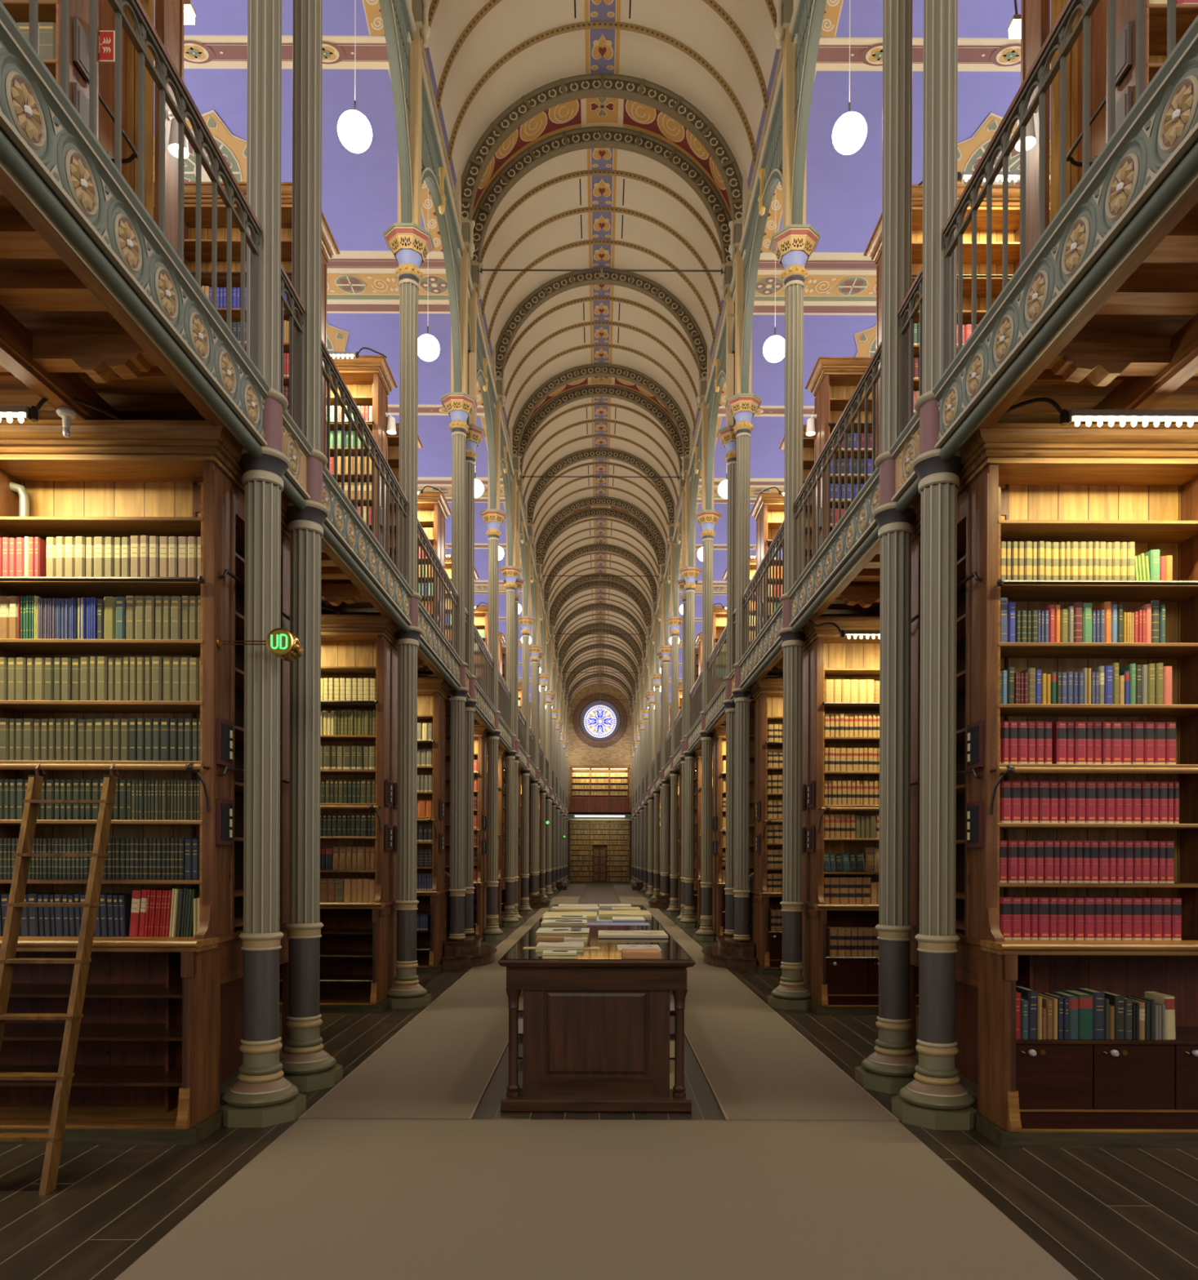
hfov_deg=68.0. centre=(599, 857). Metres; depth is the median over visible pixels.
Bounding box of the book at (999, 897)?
[999,897,999,928]
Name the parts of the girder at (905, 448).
moulding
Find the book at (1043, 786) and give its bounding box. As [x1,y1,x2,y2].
[1038,781,1048,822]
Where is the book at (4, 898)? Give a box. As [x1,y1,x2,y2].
[0,893,26,935]
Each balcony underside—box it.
[0,191,539,795]
[659,202,1197,795]
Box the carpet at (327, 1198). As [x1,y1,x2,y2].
[114,1118,1077,1279]
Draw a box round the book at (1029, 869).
[1024,840,1035,883]
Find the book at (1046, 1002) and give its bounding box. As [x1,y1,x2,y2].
[1036,994,1052,1039]
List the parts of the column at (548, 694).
moulding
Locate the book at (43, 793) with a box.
[40,779,46,819]
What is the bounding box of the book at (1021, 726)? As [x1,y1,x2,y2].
[1017,721,1026,764]
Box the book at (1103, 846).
[1097,840,1108,883]
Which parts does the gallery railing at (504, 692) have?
rail, handrail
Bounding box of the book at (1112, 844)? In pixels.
[1108,840,1115,883]
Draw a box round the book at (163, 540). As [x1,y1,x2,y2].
[159,536,168,577]
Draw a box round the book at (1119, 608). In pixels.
[1116,604,1122,642]
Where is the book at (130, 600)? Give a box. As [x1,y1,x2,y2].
[125,595,135,639]
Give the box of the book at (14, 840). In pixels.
[11,838,16,879]
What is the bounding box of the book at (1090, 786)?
[1084,781,1095,823]
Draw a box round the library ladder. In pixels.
[0,763,119,1195]
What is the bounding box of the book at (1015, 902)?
[1003,896,1021,939]
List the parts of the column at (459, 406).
egg moulding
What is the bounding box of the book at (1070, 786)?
[1065,781,1075,823]
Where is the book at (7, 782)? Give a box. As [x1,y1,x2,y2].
[4,778,10,819]
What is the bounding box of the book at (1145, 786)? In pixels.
[1141,782,1150,823]
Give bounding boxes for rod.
[478,267,724,276]
[520,475,680,480]
[542,574,658,578]
[554,632,646,636]
[561,671,638,674]
[567,698,632,700]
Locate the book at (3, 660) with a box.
[0,657,7,700]
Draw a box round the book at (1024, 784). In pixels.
[1021,781,1028,822]
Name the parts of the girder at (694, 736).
moulding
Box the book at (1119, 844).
[1115,840,1124,883]
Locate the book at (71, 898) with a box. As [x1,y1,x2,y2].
[68,894,76,936]
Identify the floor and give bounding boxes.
[0,881,1197,1279]
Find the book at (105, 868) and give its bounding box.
[102,844,107,879]
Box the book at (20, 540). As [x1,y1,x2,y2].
[16,537,24,576]
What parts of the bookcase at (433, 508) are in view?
shelf, shelf, panel, shelf, shelf, shelf, cornice, panel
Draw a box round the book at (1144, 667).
[1140,664,1146,704]
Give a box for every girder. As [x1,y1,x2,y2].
[0,0,270,457]
[282,409,312,510]
[321,465,413,631]
[417,600,462,691]
[465,667,471,702]
[474,680,496,733]
[497,714,513,753]
[518,742,528,771]
[528,757,536,781]
[539,772,544,791]
[545,781,549,797]
[551,790,555,804]
[555,795,558,808]
[644,791,647,804]
[649,781,653,797]
[654,773,659,791]
[662,758,670,782]
[671,743,681,771]
[686,715,701,754]
[703,680,725,733]
[728,668,734,703]
[737,601,782,693]
[786,466,879,633]
[888,411,919,511]
[931,15,1197,460]
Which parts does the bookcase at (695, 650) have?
panel, cornice, panel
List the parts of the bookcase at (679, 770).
cornice, panel, cabinet door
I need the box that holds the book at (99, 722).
[94,718,104,760]
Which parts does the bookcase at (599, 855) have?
door, cornice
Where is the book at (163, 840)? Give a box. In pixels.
[161,838,166,879]
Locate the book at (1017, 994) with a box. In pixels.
[1015,991,1020,1039]
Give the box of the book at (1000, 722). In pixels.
[999,721,1001,764]
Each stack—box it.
[534,927,589,940]
[535,942,583,951]
[540,919,586,924]
[542,911,596,918]
[542,915,586,919]
[550,906,598,910]
[557,903,597,906]
[598,903,631,908]
[598,910,651,916]
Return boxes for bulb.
[56,407,76,437]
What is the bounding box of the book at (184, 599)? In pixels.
[181,595,189,639]
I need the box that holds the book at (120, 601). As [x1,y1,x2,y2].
[115,596,125,639]
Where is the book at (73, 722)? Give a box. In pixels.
[69,718,77,760]
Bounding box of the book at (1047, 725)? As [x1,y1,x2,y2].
[1043,721,1052,764]
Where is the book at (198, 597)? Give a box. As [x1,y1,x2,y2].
[197,595,200,639]
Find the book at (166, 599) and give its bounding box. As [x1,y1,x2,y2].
[163,595,170,639]
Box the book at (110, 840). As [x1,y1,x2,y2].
[107,837,112,879]
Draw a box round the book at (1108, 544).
[1105,542,1111,580]
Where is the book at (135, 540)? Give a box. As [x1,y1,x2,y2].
[130,535,140,577]
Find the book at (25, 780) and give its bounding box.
[24,779,27,799]
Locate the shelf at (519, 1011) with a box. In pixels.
[517,1009,674,1059]
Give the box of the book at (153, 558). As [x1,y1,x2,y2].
[148,536,159,577]
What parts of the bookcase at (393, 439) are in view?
shelf, shelf, shelf, shelf, panel, cornice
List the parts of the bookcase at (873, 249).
panel, shelf, shelf, shelf, cornice, shelf, iron rail, panel, shelf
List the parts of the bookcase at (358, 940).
cabinet shelf, cabinet shelf, cabinet shelf, shelf, shelf, shelf, shelf, shelf, panel, shelf, shelf, iron rail, cornice, panel, notice frame, notice frame, notice frame, notice frame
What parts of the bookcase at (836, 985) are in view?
notice frame, notice frame, notice frame, notice frame, panel, cornice, cabinet door, shelf, iron rail, shelf, shelf, shelf, shelf, shelf, panel, shelf, cabinet shelf, door sill, cabinet door, cabinet door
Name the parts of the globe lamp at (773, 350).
globe, cord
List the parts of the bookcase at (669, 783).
panel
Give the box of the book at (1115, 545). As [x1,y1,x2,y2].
[1111,542,1119,580]
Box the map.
[597,930,667,938]
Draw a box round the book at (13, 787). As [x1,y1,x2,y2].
[9,779,17,819]
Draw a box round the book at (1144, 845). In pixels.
[1133,840,1149,883]
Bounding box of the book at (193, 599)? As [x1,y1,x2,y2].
[189,595,197,639]
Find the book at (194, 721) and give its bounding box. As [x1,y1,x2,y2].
[191,718,198,760]
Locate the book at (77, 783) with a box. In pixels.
[72,779,80,819]
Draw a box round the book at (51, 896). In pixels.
[49,894,56,936]
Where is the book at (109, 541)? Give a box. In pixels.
[104,536,114,577]
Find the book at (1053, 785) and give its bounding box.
[1048,781,1057,822]
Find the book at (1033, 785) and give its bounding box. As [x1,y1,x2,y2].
[1028,781,1038,822]
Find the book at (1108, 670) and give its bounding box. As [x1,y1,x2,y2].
[1103,666,1112,704]
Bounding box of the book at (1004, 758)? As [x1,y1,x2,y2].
[1000,720,1008,764]
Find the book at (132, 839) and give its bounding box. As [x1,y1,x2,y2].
[130,837,139,879]
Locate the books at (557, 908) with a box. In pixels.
[555,906,582,911]
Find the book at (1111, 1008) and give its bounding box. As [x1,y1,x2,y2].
[1108,1004,1114,1039]
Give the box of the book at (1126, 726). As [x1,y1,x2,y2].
[1120,721,1131,764]
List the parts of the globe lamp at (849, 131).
globe, cord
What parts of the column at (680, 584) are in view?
moulding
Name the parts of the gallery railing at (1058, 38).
handrail, rail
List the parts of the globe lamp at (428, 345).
cord, globe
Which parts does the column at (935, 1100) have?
moulding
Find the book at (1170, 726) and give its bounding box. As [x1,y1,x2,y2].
[1165,721,1175,764]
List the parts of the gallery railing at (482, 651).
rail, handrail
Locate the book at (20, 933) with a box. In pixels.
[18,893,38,935]
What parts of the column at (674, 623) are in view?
moulding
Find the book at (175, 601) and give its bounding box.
[170,595,181,639]
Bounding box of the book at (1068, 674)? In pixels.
[1066,671,1072,703]
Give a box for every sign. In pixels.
[98,30,115,62]
[216,627,302,662]
[538,820,550,825]
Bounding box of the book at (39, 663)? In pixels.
[34,657,44,700]
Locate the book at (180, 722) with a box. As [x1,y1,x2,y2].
[177,719,184,760]
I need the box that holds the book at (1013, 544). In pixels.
[1010,541,1017,579]
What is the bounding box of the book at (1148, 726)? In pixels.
[1143,721,1154,764]
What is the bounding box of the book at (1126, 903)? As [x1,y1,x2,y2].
[1105,896,1132,940]
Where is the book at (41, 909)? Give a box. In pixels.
[37,893,62,936]
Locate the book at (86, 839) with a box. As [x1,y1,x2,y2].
[84,837,88,879]
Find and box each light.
[0,397,121,422]
[320,605,343,614]
[328,346,386,359]
[417,485,441,493]
[474,602,488,608]
[572,768,626,768]
[573,814,625,817]
[712,603,726,608]
[749,554,755,558]
[759,486,783,495]
[764,675,782,678]
[808,618,879,639]
[917,171,1049,186]
[1004,397,1197,426]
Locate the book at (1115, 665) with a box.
[1105,662,1118,704]
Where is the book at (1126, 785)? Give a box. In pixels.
[1122,781,1131,823]
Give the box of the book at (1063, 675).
[1060,672,1066,703]
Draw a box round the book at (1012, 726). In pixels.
[1008,721,1017,764]
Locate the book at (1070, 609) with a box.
[1064,605,1073,642]
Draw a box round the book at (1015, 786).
[1010,781,1021,822]
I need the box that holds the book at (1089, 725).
[1085,721,1093,764]
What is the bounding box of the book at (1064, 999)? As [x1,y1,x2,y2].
[1049,992,1067,1039]
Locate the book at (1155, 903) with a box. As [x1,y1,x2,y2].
[1133,896,1161,940]
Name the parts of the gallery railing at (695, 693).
handrail, rail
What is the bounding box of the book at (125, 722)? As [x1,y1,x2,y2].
[120,718,129,760]
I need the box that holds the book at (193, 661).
[189,657,199,701]
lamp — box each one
[165,111,189,159]
[183,0,195,24]
[337,0,372,153]
[385,413,395,434]
[417,187,439,361]
[474,472,483,497]
[498,546,503,559]
[518,604,521,613]
[679,604,682,614]
[697,546,702,560]
[717,473,727,498]
[762,190,784,362]
[805,413,816,435]
[831,0,866,155]
[1007,0,1020,39]
[1014,105,1038,151]
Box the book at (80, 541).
[75,536,85,577]
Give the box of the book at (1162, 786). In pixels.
[1158,782,1167,823]
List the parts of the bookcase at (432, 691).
cabinet shelf, cabinet shelf, cabinet shelf, shelf, shelf, shelf, panel, shelf, shelf, shelf, shelf, iron rail, cornice, panel, notice frame, notice frame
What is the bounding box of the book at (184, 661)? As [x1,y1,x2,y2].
[180,657,189,701]
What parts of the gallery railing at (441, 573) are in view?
rail, handrail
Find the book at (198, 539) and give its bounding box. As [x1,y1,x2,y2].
[196,536,200,577]
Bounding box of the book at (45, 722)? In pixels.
[41,718,48,760]
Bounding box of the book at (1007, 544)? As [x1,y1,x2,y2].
[1005,541,1010,579]
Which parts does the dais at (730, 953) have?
handrail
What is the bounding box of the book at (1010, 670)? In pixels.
[1000,666,1013,703]
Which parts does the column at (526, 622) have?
moulding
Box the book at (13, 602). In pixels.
[8,595,17,639]
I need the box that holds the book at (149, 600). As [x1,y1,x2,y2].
[145,595,155,639]
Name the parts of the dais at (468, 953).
handrail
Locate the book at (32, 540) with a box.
[29,537,35,576]
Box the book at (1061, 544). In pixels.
[1058,542,1064,580]
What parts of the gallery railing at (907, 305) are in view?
handrail, rail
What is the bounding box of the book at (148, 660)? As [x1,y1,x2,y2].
[144,657,151,701]
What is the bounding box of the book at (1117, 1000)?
[1101,991,1124,1039]
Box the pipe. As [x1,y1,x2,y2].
[9,481,29,516]
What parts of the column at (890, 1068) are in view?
moulding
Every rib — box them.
[422,0,782,55]
[435,0,768,116]
[447,21,756,167]
[461,73,742,222]
[470,126,732,263]
[480,169,722,263]
[480,206,721,320]
[487,240,715,346]
[495,267,706,378]
[502,321,700,414]
[503,296,697,369]
[506,343,696,434]
[511,363,689,456]
[516,384,684,473]
[520,419,681,493]
[522,434,679,507]
[524,403,676,454]
[527,448,674,524]
[532,474,668,524]
[532,486,669,550]
[535,496,665,564]
[537,462,663,501]
[538,507,662,573]
[541,536,659,591]
[542,527,658,573]
[543,543,656,602]
[548,518,652,547]
[548,560,652,598]
[548,566,653,615]
[549,573,651,626]
[552,580,647,632]
[552,598,646,639]
[554,592,645,626]
[554,603,645,651]
[556,551,643,574]
[557,618,642,650]
[558,613,641,643]
[558,622,642,666]
[560,628,639,666]
[561,640,638,669]
[561,644,638,683]
[563,636,637,662]
[563,654,635,685]
[564,657,635,694]
[566,651,634,673]
[566,662,634,697]
[567,670,632,694]
[567,673,632,707]
[568,586,633,600]
[569,667,630,685]
[569,680,630,702]
[573,678,626,693]
[574,608,627,619]
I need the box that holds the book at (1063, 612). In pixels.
[1059,608,1067,642]
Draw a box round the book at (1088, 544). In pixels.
[1085,541,1092,580]
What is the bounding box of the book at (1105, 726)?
[1101,721,1110,764]
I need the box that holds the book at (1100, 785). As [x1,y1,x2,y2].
[1095,781,1104,823]
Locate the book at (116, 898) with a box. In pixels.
[113,893,131,936]
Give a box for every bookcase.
[0,419,289,1144]
[3,0,184,253]
[153,181,339,466]
[279,614,397,1013]
[329,355,397,553]
[387,422,422,565]
[416,676,450,973]
[417,491,451,635]
[444,555,479,644]
[444,701,450,933]
[473,725,488,942]
[474,604,488,692]
[486,748,506,928]
[497,633,506,675]
[501,768,521,915]
[502,647,506,682]
[518,684,521,711]
[520,777,531,895]
[528,702,531,728]
[528,782,530,894]
[538,795,546,891]
[568,820,631,882]
[569,765,630,796]
[668,702,671,729]
[668,777,679,876]
[668,782,670,894]
[677,768,697,916]
[678,684,681,711]
[693,648,697,683]
[693,749,712,928]
[694,634,702,675]
[711,605,726,698]
[711,726,725,942]
[721,556,755,645]
[748,702,755,934]
[749,492,783,635]
[749,678,782,974]
[778,424,813,567]
[801,616,918,1015]
[804,356,875,555]
[863,184,1049,468]
[909,422,1197,1148]
[1020,0,1197,257]
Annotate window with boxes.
[583,705,616,737]
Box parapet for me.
[567,796,631,812]
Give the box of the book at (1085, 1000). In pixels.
[1062,990,1093,1039]
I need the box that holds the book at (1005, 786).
[1000,781,1010,822]
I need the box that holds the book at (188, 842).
[184,839,192,879]
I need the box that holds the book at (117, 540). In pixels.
[114,537,121,577]
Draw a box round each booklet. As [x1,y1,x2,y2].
[542,950,576,955]
[542,952,577,958]
[564,937,586,942]
[611,906,640,911]
[612,916,644,922]
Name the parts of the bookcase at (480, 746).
panel, cornice, panel, notice frame, notice frame, notice frame, notice frame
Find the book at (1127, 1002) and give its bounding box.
[1124,996,1132,1039]
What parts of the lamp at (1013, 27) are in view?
lamp glass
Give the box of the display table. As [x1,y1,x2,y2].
[497,904,695,1112]
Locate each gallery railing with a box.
[0,0,262,368]
[280,264,305,431]
[320,338,408,581]
[417,518,458,653]
[464,608,468,667]
[473,625,493,703]
[497,669,511,729]
[517,706,525,750]
[528,727,534,763]
[538,745,543,776]
[545,757,548,782]
[551,769,553,791]
[641,776,644,796]
[645,768,648,791]
[651,758,653,783]
[656,746,660,775]
[664,727,671,764]
[673,707,681,751]
[688,670,702,729]
[706,625,726,705]
[732,608,735,668]
[742,520,783,654]
[792,340,881,582]
[897,266,922,434]
[941,0,1175,370]
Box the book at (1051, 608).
[1040,604,1054,642]
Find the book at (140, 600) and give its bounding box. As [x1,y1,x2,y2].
[135,595,145,639]
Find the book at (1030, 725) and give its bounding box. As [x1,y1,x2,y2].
[1026,721,1035,764]
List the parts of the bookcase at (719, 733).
notice frame, notice frame, notice frame, notice frame, panel, cornice, cabinet door, panel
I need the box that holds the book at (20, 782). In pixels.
[16,778,24,819]
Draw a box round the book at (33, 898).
[27,892,55,936]
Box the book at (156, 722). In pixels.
[152,718,160,760]
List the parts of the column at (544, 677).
moulding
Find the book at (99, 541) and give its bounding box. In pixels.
[93,536,105,577]
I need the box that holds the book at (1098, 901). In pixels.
[1080,896,1104,940]
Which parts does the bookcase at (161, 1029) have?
cabinet shelf, cabinet shelf, cabinet shelf, shelf, shelf, shelf, shelf, shelf, shelf, shelf, panel, iron rail, cornice, shelf, notice frame, notice frame, shelf, shelf, shelf, panel, shelf, shelf, shelf, shelf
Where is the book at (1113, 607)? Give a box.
[1111,604,1116,642]
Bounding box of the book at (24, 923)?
[20,894,30,936]
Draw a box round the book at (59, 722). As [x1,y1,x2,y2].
[55,718,63,760]
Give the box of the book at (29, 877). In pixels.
[27,856,31,879]
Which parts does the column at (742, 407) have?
egg moulding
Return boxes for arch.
[378,0,416,222]
[421,40,464,392]
[467,252,473,352]
[476,293,497,508]
[500,402,514,565]
[515,481,518,530]
[519,493,528,616]
[529,542,537,644]
[540,586,545,672]
[546,613,550,690]
[551,644,555,707]
[555,662,559,719]
[560,681,562,732]
[562,693,564,740]
[565,707,567,749]
[568,715,569,755]
[630,714,631,755]
[631,707,633,749]
[635,693,636,740]
[637,681,639,732]
[640,660,644,719]
[644,642,648,708]
[649,616,653,690]
[655,586,660,673]
[663,540,671,645]
[671,492,681,616]
[687,401,702,566]
[703,295,725,509]
[728,255,734,353]
[738,40,782,393]
[788,0,826,224]
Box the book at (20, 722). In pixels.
[15,718,23,759]
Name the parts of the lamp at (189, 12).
lamp arm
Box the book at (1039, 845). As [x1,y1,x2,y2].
[1035,840,1044,883]
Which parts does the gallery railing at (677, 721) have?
rail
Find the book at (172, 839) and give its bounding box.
[170,837,174,879]
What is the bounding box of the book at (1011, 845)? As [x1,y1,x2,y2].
[1007,840,1017,883]
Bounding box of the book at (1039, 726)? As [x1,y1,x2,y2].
[1035,721,1044,764]
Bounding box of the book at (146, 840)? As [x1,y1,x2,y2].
[143,837,149,879]
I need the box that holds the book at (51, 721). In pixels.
[48,718,55,760]
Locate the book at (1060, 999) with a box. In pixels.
[1041,991,1062,1039]
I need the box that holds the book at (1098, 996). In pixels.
[1075,987,1104,1039]
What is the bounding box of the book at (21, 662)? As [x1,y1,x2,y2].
[16,657,26,700]
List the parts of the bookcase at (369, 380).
shelf, panel, shelf, shelf, shelf, iron rail, shelf, cornice, panel, notice frame, notice frame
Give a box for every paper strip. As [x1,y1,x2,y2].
[522,946,536,948]
[583,946,599,949]
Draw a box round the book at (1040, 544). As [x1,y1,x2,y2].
[1036,541,1044,580]
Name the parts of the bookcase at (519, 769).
panel, cornice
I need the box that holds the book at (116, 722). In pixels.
[112,718,120,760]
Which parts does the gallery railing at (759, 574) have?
handrail, rail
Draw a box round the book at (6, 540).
[2,537,9,576]
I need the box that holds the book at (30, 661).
[26,657,34,700]
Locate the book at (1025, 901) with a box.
[1013,896,1030,939]
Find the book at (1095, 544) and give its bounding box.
[1092,541,1097,580]
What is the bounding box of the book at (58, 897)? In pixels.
[54,893,79,936]
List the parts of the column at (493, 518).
moulding, egg moulding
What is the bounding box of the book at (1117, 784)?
[1114,781,1122,823]
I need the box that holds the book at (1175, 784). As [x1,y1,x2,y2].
[1173,782,1178,823]
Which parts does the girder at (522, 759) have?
moulding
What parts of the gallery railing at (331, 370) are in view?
handrail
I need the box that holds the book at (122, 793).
[119,779,126,819]
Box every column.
[219,0,306,1127]
[279,0,342,1092]
[382,0,434,1008]
[440,218,477,939]
[464,261,484,933]
[480,377,506,940]
[498,454,521,927]
[503,472,524,924]
[518,524,534,915]
[528,563,542,895]
[528,572,544,893]
[538,601,550,900]
[545,626,554,897]
[550,631,555,896]
[551,650,559,893]
[555,666,562,882]
[558,670,563,881]
[559,683,565,885]
[562,694,568,885]
[564,697,568,884]
[565,706,570,883]
[628,707,633,883]
[631,694,636,885]
[631,697,634,884]
[634,683,639,885]
[636,671,640,881]
[637,666,644,882]
[640,650,648,893]
[644,626,654,897]
[644,631,648,896]
[649,602,660,900]
[655,573,671,894]
[657,564,671,895]
[664,524,682,915]
[675,472,697,924]
[678,455,702,927]
[693,377,721,941]
[716,262,736,934]
[724,219,761,940]
[767,0,820,1009]
[854,0,918,1093]
[891,0,977,1129]
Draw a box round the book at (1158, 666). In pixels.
[1154,662,1162,704]
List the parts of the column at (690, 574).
moulding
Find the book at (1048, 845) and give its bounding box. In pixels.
[1043,840,1053,883]
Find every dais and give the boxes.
[441,871,497,969]
[528,866,551,908]
[555,881,567,890]
[631,882,643,890]
[647,867,670,909]
[701,871,756,971]
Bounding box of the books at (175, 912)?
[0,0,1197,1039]
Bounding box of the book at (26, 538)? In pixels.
[24,536,29,576]
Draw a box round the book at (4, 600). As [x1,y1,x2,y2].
[0,595,9,638]
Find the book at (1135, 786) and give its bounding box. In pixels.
[1131,782,1141,823]
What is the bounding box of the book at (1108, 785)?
[1104,781,1114,823]
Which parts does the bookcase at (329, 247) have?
shelf, panel, iron rail, shelf, cornice, shelf, shelf, shelf, panel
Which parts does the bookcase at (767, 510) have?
notice frame, panel, cornice, shelf, shelf, shelf, shelf, shelf, panel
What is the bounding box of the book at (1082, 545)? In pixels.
[1077,541,1085,580]
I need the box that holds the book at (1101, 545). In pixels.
[1097,542,1105,580]
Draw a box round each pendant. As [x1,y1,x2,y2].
[438,166,445,214]
[482,357,488,391]
[502,445,507,473]
[520,521,524,543]
[530,563,533,582]
[540,604,542,621]
[546,628,548,644]
[652,629,653,644]
[657,604,660,621]
[666,564,670,583]
[676,521,679,544]
[693,446,697,474]
[714,358,719,392]
[757,168,764,216]
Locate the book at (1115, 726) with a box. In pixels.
[1110,721,1120,764]
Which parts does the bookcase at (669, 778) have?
panel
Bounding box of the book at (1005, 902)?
[999,896,1010,939]
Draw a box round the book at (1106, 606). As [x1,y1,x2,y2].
[1091,601,1111,642]
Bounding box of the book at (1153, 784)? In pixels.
[1150,781,1158,823]
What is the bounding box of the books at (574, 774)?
[572,772,627,795]
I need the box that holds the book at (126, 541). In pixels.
[121,537,130,577]
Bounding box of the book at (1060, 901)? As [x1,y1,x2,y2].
[1045,896,1066,940]
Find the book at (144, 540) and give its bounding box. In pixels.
[140,535,149,577]
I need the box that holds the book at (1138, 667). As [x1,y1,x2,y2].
[1135,664,1141,704]
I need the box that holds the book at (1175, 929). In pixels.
[1163,897,1181,940]
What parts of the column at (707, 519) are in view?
moulding, egg moulding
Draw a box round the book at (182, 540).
[177,536,187,577]
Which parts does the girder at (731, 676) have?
moulding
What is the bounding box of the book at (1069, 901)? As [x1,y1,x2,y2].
[1054,896,1073,939]
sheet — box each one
[586,922,649,925]
[616,944,661,950]
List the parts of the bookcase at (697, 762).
panel, cornice, panel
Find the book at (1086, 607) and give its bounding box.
[1081,603,1091,642]
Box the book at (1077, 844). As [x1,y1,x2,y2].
[1074,840,1082,883]
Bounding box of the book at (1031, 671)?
[1018,667,1035,703]
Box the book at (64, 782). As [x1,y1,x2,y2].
[60,779,66,819]
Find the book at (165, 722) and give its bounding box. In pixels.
[160,718,169,760]
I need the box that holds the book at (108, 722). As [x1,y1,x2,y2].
[104,718,112,760]
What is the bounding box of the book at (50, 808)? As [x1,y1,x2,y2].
[45,779,54,819]
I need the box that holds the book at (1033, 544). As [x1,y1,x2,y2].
[1031,542,1036,580]
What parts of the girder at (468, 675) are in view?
moulding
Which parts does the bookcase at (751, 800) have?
cabinet door, panel, cornice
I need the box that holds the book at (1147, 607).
[1128,604,1151,642]
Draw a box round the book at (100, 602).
[97,599,103,639]
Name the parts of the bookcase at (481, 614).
shelf, panel, cornice, panel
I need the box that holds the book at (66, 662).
[62,657,71,700]
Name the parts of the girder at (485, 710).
moulding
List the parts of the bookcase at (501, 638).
panel, cornice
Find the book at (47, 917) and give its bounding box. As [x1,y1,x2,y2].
[43,893,67,936]
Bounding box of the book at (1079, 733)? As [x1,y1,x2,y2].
[1073,721,1085,764]
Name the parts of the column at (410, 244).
moulding, egg moulding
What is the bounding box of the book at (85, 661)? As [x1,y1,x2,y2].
[80,657,89,700]
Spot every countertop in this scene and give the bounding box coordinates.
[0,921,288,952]
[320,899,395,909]
[416,888,447,895]
[473,880,486,885]
[711,881,724,886]
[751,890,782,897]
[801,900,878,911]
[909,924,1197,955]
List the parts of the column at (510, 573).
moulding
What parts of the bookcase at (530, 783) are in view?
panel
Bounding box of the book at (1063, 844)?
[1059,840,1067,883]
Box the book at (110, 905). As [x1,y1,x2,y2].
[106,893,128,936]
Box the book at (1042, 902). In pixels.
[1027,896,1048,939]
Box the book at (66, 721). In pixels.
[63,718,70,760]
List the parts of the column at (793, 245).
moulding, egg moulding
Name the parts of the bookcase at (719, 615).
panel, cornice, shelf, panel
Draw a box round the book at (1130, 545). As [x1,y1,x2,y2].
[1126,542,1134,580]
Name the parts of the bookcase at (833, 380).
notice frame, notice frame, panel, cornice, shelf, shelf, shelf, iron rail, shelf, shelf, panel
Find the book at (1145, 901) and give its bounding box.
[1124,896,1150,940]
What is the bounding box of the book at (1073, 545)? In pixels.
[1070,542,1078,580]
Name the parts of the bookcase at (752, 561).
cornice, panel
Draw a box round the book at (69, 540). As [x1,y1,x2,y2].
[65,536,75,576]
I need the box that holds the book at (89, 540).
[85,537,93,577]
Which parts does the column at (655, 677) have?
moulding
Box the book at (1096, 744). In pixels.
[1092,721,1101,764]
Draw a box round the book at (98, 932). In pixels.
[94,896,102,936]
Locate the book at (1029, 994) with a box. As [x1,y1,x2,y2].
[1015,986,1036,1039]
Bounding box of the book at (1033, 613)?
[1031,610,1037,642]
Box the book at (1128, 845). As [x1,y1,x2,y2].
[1123,840,1133,883]
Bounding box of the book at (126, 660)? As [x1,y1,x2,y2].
[123,657,129,700]
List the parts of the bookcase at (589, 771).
cornice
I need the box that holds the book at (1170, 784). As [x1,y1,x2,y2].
[1166,782,1173,823]
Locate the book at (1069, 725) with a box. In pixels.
[1065,721,1074,764]
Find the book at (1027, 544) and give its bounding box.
[1023,541,1031,580]
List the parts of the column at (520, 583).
moulding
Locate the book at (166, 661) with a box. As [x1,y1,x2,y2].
[162,657,172,701]
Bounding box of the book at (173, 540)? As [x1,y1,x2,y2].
[168,536,177,577]
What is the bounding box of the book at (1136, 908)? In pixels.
[1126,897,1142,940]
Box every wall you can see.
[153,0,564,717]
[539,683,660,880]
[632,0,1050,718]
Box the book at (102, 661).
[97,656,108,700]
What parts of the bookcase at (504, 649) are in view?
panel, cornice, panel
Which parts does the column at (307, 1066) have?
moulding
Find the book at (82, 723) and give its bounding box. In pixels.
[77,719,86,760]
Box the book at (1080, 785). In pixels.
[1075,781,1084,823]
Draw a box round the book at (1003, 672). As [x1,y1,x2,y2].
[1001,670,1006,703]
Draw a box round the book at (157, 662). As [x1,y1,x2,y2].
[151,656,162,701]
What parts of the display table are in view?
panel, glass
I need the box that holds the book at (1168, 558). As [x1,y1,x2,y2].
[1164,555,1172,580]
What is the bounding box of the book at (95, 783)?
[92,779,100,819]
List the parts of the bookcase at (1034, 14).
grab rod, panel, notice frame, notice frame, shelf, shelf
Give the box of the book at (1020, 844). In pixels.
[1017,840,1025,883]
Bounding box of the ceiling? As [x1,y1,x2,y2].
[426,0,778,702]
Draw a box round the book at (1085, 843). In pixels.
[1082,840,1088,883]
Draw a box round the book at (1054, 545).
[1050,542,1058,580]
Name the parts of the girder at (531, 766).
moulding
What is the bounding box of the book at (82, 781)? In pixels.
[80,779,85,819]
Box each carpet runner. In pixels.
[297,884,586,1119]
[612,884,898,1121]
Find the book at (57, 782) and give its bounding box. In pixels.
[54,779,61,819]

